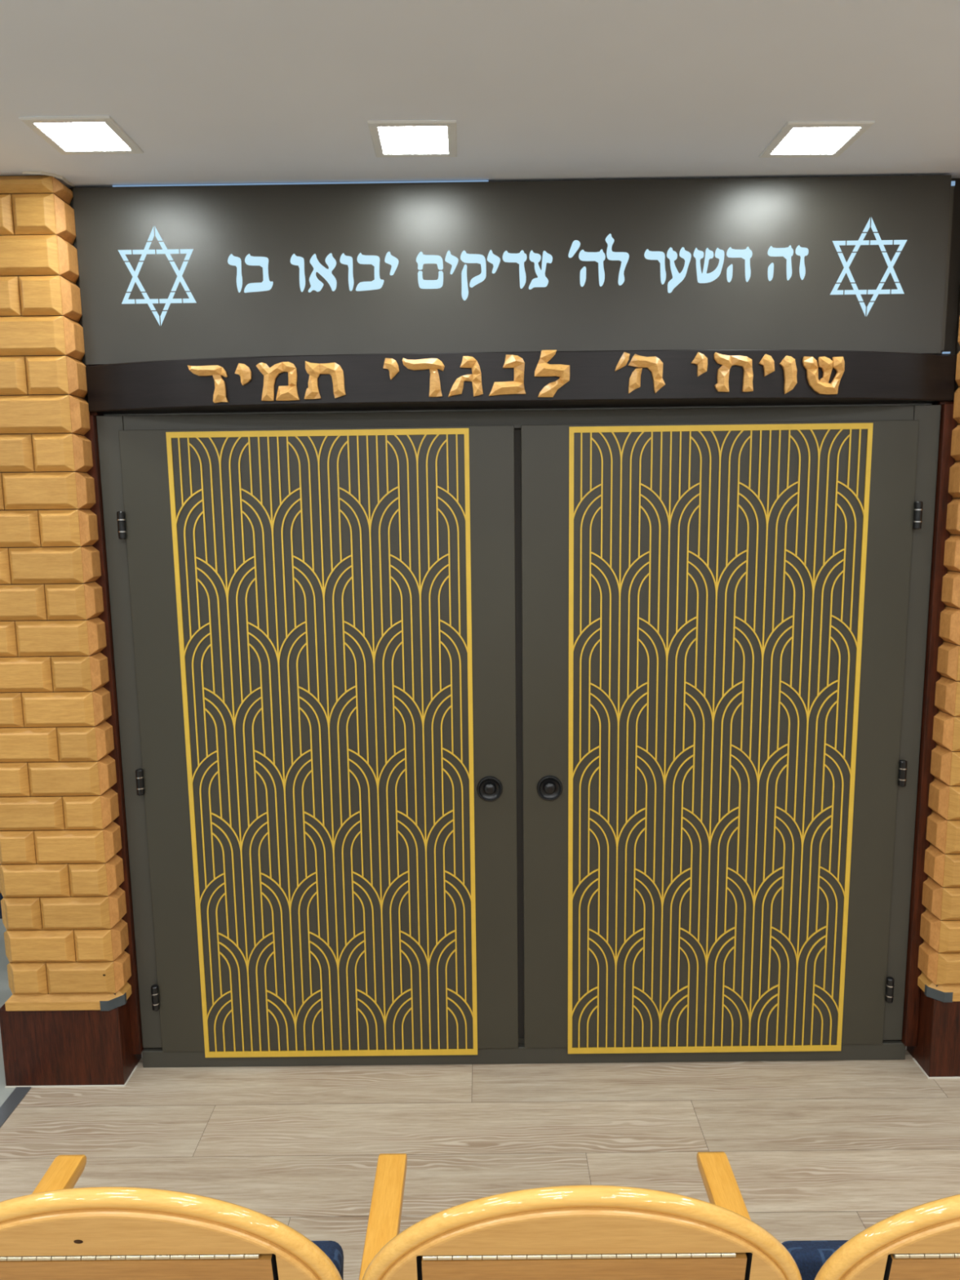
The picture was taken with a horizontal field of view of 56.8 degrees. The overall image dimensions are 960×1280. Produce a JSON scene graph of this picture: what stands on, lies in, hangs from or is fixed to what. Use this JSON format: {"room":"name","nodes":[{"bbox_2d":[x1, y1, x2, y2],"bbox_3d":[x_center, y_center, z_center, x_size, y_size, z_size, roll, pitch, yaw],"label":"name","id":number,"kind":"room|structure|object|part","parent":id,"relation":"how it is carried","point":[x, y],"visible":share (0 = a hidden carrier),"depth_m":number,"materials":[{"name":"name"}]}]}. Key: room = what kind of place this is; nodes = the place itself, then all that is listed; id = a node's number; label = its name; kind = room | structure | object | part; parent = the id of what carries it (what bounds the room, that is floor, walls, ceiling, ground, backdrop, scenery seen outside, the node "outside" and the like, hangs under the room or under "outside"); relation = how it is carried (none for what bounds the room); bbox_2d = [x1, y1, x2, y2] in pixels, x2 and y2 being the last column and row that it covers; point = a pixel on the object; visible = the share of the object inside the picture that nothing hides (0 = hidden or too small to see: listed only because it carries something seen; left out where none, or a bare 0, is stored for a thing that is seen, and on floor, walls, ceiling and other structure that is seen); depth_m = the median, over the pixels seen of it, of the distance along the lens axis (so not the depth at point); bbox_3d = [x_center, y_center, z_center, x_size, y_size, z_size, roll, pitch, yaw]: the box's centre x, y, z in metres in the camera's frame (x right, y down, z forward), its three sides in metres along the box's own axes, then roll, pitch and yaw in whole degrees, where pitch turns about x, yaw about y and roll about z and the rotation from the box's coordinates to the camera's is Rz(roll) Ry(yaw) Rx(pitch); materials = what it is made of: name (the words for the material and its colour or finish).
{"room":"house of worship","nodes":[
{"label":"house of worship","id":0,"kind":"room"},
{"bbox_2d":[0,0,959,188],"bbox_3d":[-0.010,-1.074,0.836,8.000,0.100,9.200,-1,8,0],"label":"ceiling","id":1,"kind":"structure","parent":0,"point":[210,91],"depth_m":1.88,"materials":[{"name":"paint"}]},
{"bbox_2d":[18,115,143,155],"bbox_3d":[-0.942,-1.198,2.111,0.206,0.006,0.206,-1,8,0],"label":"recessed light","id":2,"kind":"object","parent":1,"relation":"in","point":[68,135],"visible":1,"depth_m":2.10,"materials":[{"name":"white plastic"}]},
{"bbox_2d":[35,122,130,151],"bbox_3d":[-0.942,-1.199,2.111,0.159,0.004,0.159,-1,8,0],"label":"diffuser","id":3,"kind":"object","parent":2,"relation":"attached to","point":[64,136],"depth_m":2.11,"materials":[{"name":"white plastic"}]},
{"bbox_2d":[367,120,457,157],"bbox_3d":[-0.160,-1.215,2.155,0.206,0.006,0.206,-1,8,-1],"label":"recessed light","id":4,"kind":"object","parent":1,"relation":"in","point":[389,138],"visible":1,"depth_m":2.14,"materials":[{"name":"white"}]},
{"bbox_2d":[378,126,447,153],"bbox_3d":[-0.160,-1.215,2.155,0.159,0.004,0.159,-1,8,-1],"label":"diffuser","id":5,"kind":"object","parent":4,"relation":"attached to","point":[392,140],"depth_m":2.15,"materials":[{"name":"white plastic"}]},
{"bbox_2d":[759,120,875,157],"bbox_3d":[0.825,-1.232,2.188,0.206,0.006,0.206,-1,8,-1],"label":"recessed light","id":6,"kind":"object","parent":1,"relation":"in","point":[806,139],"visible":1,"depth_m":2.18,"materials":[{"name":"white plastic"}]},
{"bbox_2d":[771,127,859,154],"bbox_3d":[0.825,-1.233,2.188,0.159,0.004,0.159,-1,8,-1],"label":"diffuser","id":7,"kind":"object","parent":6,"relation":"attached to","point":[794,140],"depth_m":2.19,"materials":[{"name":"white plastic"}]},
{"bbox_2d":[0,919,959,1279],"bbox_3d":[0.024,1.637,1.163,8.000,0.080,9.350,-1,8,0],"label":"floor","id":8,"kind":"structure","parent":0,"point":[815,1150],"depth_m":2.51,"materials":[{"name":"brown wood"}]},
{"bbox_2d":[0,891,4,919],"bbox_3d":[-1.799,0.871,3.007,0.596,0.938,0.506,-1,8,0],"label":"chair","id":9,"kind":"object","parent":8,"relation":"on","point":[1,895],"visible":0.02,"depth_m":3.01,"materials":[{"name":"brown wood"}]},
{"bbox_2d":[0,1087,31,1127],"bbox_3d":[-1.410,1.821,-0.241,0.047,0.004,6.015,-1,8,0],"label":"floor strip","id":10,"kind":"object","parent":8,"relation":"on","point":[18,1094],"visible":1,"depth_m":2.66,"materials":[{"name":"metal"}]},
{"bbox_2d":[0,171,141,1088],"bbox_3d":[-1.288,0.045,2.733,0.384,2.640,0.423,-1,8,0],"label":"pillar","id":11,"kind":"structure","parent":8,"relation":"on","point":[64,1022],"depth_m":2.55,"materials":[{"name":"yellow brick"}]},
{"bbox_3d":[-1.263,1.078,2.840,0.347,0.047,0.316,-1,8,0],"label":"moulding","id":12,"kind":"part","parent":11,"relation":"part of","materials":[{"name":"brown wood"}]},
{"bbox_2d":[83,415,143,1054],"bbox_3d":[-1.102,0.332,2.691,0.032,1.970,0.062,-1,8,0],"label":"trim board","id":13,"kind":"object","parent":11,"relation":"attached to","point":[95,472],"visible":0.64,"depth_m":2.66,"materials":[{"name":"brown wood"}]},
{"bbox_2d":[0,1154,343,1279],"bbox_3d":[-0.466,1.096,1.383,0.596,0.938,0.506,-1,8,0],"label":"chair","id":14,"kind":"object","parent":8,"relation":"on","point":[58,1231],"visible":1,"depth_m":1.08,"materials":[{"name":"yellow wood"}]},
{"bbox_3d":[-0.741,0.972,1.421,0.050,0.028,0.394,-1,8,0],"label":"armrest","id":15,"kind":"part","parent":14,"relation":"part of","materials":[{"name":"brown wood"}]},
{"bbox_3d":[-0.454,0.909,1.151,0.528,0.462,0.103,-1,8,0],"label":"panel","id":16,"kind":"part","parent":14,"relation":"part of","materials":[{"name":"brown wood"}]},
{"bbox_3d":[-0.451,1.072,1.375,0.470,0.231,0.132,-1,8,0],"label":"tip seat","id":17,"kind":"part","parent":14,"relation":"part of","materials":[{"name":"blue fabric"}]},
{"bbox_2d":[359,1153,802,1279],"bbox_3d":[0.117,1.089,1.376,0.596,0.938,0.506,-1,8,0],"label":"chair","id":18,"kind":"object","parent":8,"relation":"on","point":[565,1232],"visible":1,"depth_m":1.08,"materials":[{"name":"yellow wood"}]},
{"bbox_3d":[-0.158,0.966,1.414,0.050,0.028,0.394,-1,8,0],"label":"armrest","id":19,"kind":"part","parent":18,"relation":"part of","materials":[{"name":"brown wood"}]},
{"bbox_3d":[0.129,0.903,1.144,0.528,0.462,0.103,-1,8,0],"label":"panel","id":20,"kind":"part","parent":18,"relation":"part of","materials":[{"name":"brown wood"}]},
{"bbox_2d":[696,1151,959,1279],"bbox_3d":[0.690,1.083,1.370,0.596,0.938,0.506,-1,8,0],"label":"chair","id":21,"kind":"object","parent":8,"relation":"on","point":[922,1242],"visible":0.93,"depth_m":1.09,"materials":[{"name":"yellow wood"}]},
{"bbox_3d":[0.415,0.959,1.408,0.050,0.028,0.394,-1,8,0],"label":"armrest","id":22,"kind":"part","parent":21,"relation":"part of","materials":[{"name":"brown wood"}]},
{"bbox_3d":[0.705,1.059,1.362,0.470,0.231,0.132,-1,8,0],"label":"tip seat","id":23,"kind":"part","parent":21,"relation":"part of","materials":[{"name":"blue fabric"}]},
{"bbox_3d":[0.702,0.896,1.138,0.528,0.462,0.103,-1,8,0],"label":"panel","id":24,"kind":"part","parent":21,"relation":"part of","materials":[{"name":"brown wood"}]},
{"bbox_2d":[906,283,959,1079],"bbox_3d":[1.538,0.011,2.721,0.384,2.640,0.423,-1,8,0],"label":"pillar","id":25,"kind":"structure","parent":8,"relation":"on","point":[936,1053],"depth_m":2.63,"materials":[{"name":"yellow brick"}]},
{"bbox_2d":[900,404,956,1046],"bbox_3d":[1.346,0.302,2.683,0.038,1.970,0.062,-1,8,0],"label":"trim board","id":26,"kind":"object","parent":25,"relation":"attached to","point":[912,991],"visible":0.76,"depth_m":2.65,"materials":[{"name":"brown wood"}]},
{"bbox_3d":[1.538,1.045,2.828,0.347,0.047,0.316,-1,8,0],"label":"moulding","id":27,"kind":"part","parent":25,"relation":"part of","materials":[{"name":"brown wood"}]},
{"bbox_2d":[103,403,932,1057],"bbox_3d":[1.290,0.006,2.775,5.440,2.640,0.198,-1,8,0],"label":"wall","id":28,"kind":"structure","parent":0,"point":[922,403],"depth_m":2.58,"materials":[{"name":"paint"}]},
{"bbox_2d":[69,188,89,366],"bbox_3d":[-1.122,-1.015,2.505,0.018,0.476,0.042,-1,8,0],"label":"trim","id":29,"kind":"structure","parent":28,"relation":"attached to","point":[71,189],"depth_m":2.49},
{"bbox_2d":[89,412,103,416],"bbox_3d":[-1.112,-0.648,2.555,0.037,0.008,0.048,-1,8,0],"label":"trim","id":30,"kind":"structure","parent":28,"relation":"attached to","point":[95,414],"depth_m":2.53,"materials":[{"name":"brown wood"}]},
{"bbox_2d":[116,425,518,1057],"bbox_3d":[-0.464,0.355,2.672,1.146,1.941,0.048,-1,8,0],"label":"door","id":31,"kind":"structure","parent":28,"relation":"in","point":[323,619],"depth_m":2.66,"materials":[{"name":"grey paint"}]},
{"bbox_3d":[0.029,0.450,2.671,0.036,0.036,0.015,-1,8,0],"label":"knob","id":32,"kind":"part","parent":31,"relation":"part of","materials":[{"name":"black plastic"}]},
{"bbox_2d":[72,174,955,365],"bbox_3d":[0.103,-1.028,2.487,2.430,0.474,0.062,-1,8,0],"label":"illuminated sign","id":33,"kind":"object","parent":28,"relation":"attached to","point":[171,272],"visible":1,"depth_m":2.46,"materials":[{"name":"black metal"}]},
{"bbox_2d":[96,404,941,1067],"bbox_3d":[0.126,0.343,2.698,2.424,2.024,0.052,-1,8,0],"label":"door frame","id":34,"kind":"structure","parent":28,"relation":"attached to","point":[928,416],"depth_m":2.65,"materials":[{"name":"grey paint"}]},
{"bbox_3d":[0.138,1.316,2.843,2.424,0.057,0.052,-1,8,0],"label":"sill","id":35,"kind":"part","parent":34,"relation":"part of","materials":[{"name":"grey paint"}]},
{"bbox_2d":[85,349,955,414],"bbox_3d":[0.114,-0.720,2.461,2.446,0.131,0.210,-1,8,0],"label":"beam","id":36,"kind":"structure","parent":28,"relation":"attached to","point":[543,379],"depth_m":2.39,"materials":[{"name":"brown wood"}]},
{"bbox_2d":[520,420,923,1053],"bbox_3d":[0.704,0.341,2.668,1.151,1.941,0.048,-1,8,0],"label":"door","id":37,"kind":"structure","parent":28,"relation":"in","point":[714,615],"depth_m":2.65,"materials":[{"name":"grey paint"}]},
{"bbox_3d":[0.210,0.447,2.671,0.036,0.036,0.015,-1,8,0],"label":"knob","id":38,"kind":"part","parent":37,"relation":"part of","materials":[{"name":"black plastic"}]},
{"bbox_2d":[932,400,954,404],"bbox_3d":[1.331,-0.678,2.547,0.043,0.008,0.048,-1,8,0],"label":"trim","id":39,"kind":"structure","parent":28,"relation":"attached to","point":[952,402],"depth_m":2.52,"materials":[{"name":"brown wood"}]},
{"bbox_2d":[936,178,959,355],"bbox_3d":[1.322,-0.984,2.516,0.062,0.602,0.022,-1,8,0],"label":"trim","id":40,"kind":"structure","parent":28,"relation":"attached to","point":[954,260],"depth_m":2.50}
]}

